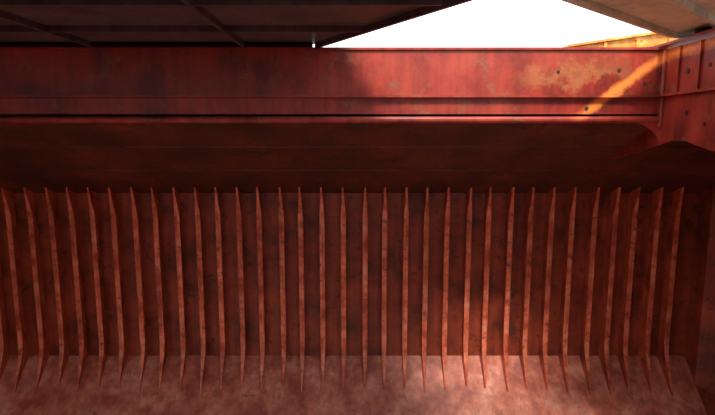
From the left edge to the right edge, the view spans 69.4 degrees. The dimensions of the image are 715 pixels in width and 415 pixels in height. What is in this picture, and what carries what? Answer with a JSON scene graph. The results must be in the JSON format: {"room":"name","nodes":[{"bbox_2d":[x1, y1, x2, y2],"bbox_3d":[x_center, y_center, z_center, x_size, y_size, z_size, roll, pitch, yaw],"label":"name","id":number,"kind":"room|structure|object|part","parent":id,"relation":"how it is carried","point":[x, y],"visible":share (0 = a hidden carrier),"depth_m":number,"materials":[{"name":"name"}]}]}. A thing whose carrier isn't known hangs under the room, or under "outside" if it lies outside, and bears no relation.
{"room":"ship interior","nodes":[
{"label":"ship interior","id":0,"kind":"room"},
{"bbox_2d":[0,193,698,355],"bbox_3d":[-4.350,1.044,20.412,35.300,10.350,0.165,0,8,0],"label":"wall","id":1,"kind":"structure","parent":0,"point":[269,202],"depth_m":20.57,"materials":[{"name":"brown metal"}]},
{"bbox_2d":[0,187,683,395],"bbox_3d":[-4.559,3.226,20.047,33.804,8.069,1.163,0,8,0],"label":"frames","id":2,"kind":"object","parent":1,"relation":"attached to","point":[676,197],"visible":1,"depth_m":20.21,"materials":[{"name":"red paint"}]},
{"bbox_2d":[0,114,714,192],"bbox_3d":[-4.350,-1.521,16.945,35.300,2.805,5.984,0,8,0],"label":"slope","id":3,"kind":"object","parent":1,"relation":"attached to","point":[353,157],"visible":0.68,"depth_m":16.55,"materials":[{"name":"red metal"}]},
{"bbox_2d":[684,186,714,414],"bbox_3d":[13.681,5.428,4.853,0.758,13.300,32.100,0,8,0],"label":"wall","id":4,"kind":"structure","parent":0,"point":[699,351],"depth_m":20.03,"materials":[{"name":"brown metal"}]},
{"bbox_3d":[-4.350,-0.435,0.939,35.300,0.500,25.980,0,8,0],"label":"ceiling","id":5,"kind":"structure","parent":0,"visible":0},
{"bbox_2d":[0,28,714,157],"bbox_3d":[-4.225,-1.380,4.123,25.650,3.074,24.650,0,8,0],"label":"hatch coaming","id":6,"kind":"object","parent":5,"relation":"attached to","point":[674,80],"visible":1,"depth_m":13.65,"materials":[{"name":"red paint"}]},
{"bbox_2d":[0,0,472,46],"bbox_3d":[-6.900,-3.835,8.246,20.200,0.740,11.400,0,8,0],"label":"hatch cover","id":7,"kind":"object","parent":6,"relation":"on","point":[23,23],"visible":0.87,"depth_m":11.07,"materials":[{"name":"brown metal"}]},
{"bbox_3d":[-4.475,-1.728,3.014,25.150,1.957,22.550,0,8,0],"label":"plate","id":8,"kind":"part","parent":6,"relation":"part of","materials":[{"name":"red paint"}]},
{"bbox_2d":[561,0,714,37],"bbox_3d":[10.100,-4.062,9.734,13.800,0.665,6.010,0,8,0],"label":"hatch cover","id":9,"kind":"object","parent":6,"relation":"on","point":[667,18],"visible":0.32,"depth_m":10.56,"materials":[{"name":"brown metal"}]},
{"bbox_3d":[8.130,-1.324,4.156,0.060,2.954,24.600,0,8,0],"label":"plate","id":10,"kind":"part","parent":6,"relation":"part of","materials":[{"name":"red paint"}]},
{"bbox_3d":[-4.350,12.273,3.896,35.300,0.208,28.300,0,8,0],"label":"floor","id":11,"kind":"structure","parent":0,"visible":0},
{"bbox_2d":[0,356,706,414],"bbox_3d":[-4.350,8.191,19.467,35.300,3.858,3.692,0,8,0],"label":"slope","id":12,"kind":"object","parent":11,"relation":"on","point":[356,398],"visible":0.76,"depth_m":20.23,"materials":[{"name":"red metal"}]},
{"bbox_3d":[-4.350,-3.806,17.021,35.300,0.100,5.530,0,8,0],"label":"deck","id":13,"kind":"object","parent":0,"visible":0},
{"bbox_2d":[564,32,678,46],"bbox_3d":[7.650,-4.322,14.691,3.500,1.570,0.500,0,8,0],"label":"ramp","id":14,"kind":"object","parent":13,"relation":"on","point":[649,39],"visible":0.28,"depth_m":14.48,"materials":[{"name":"yellow metal"}]}
]}

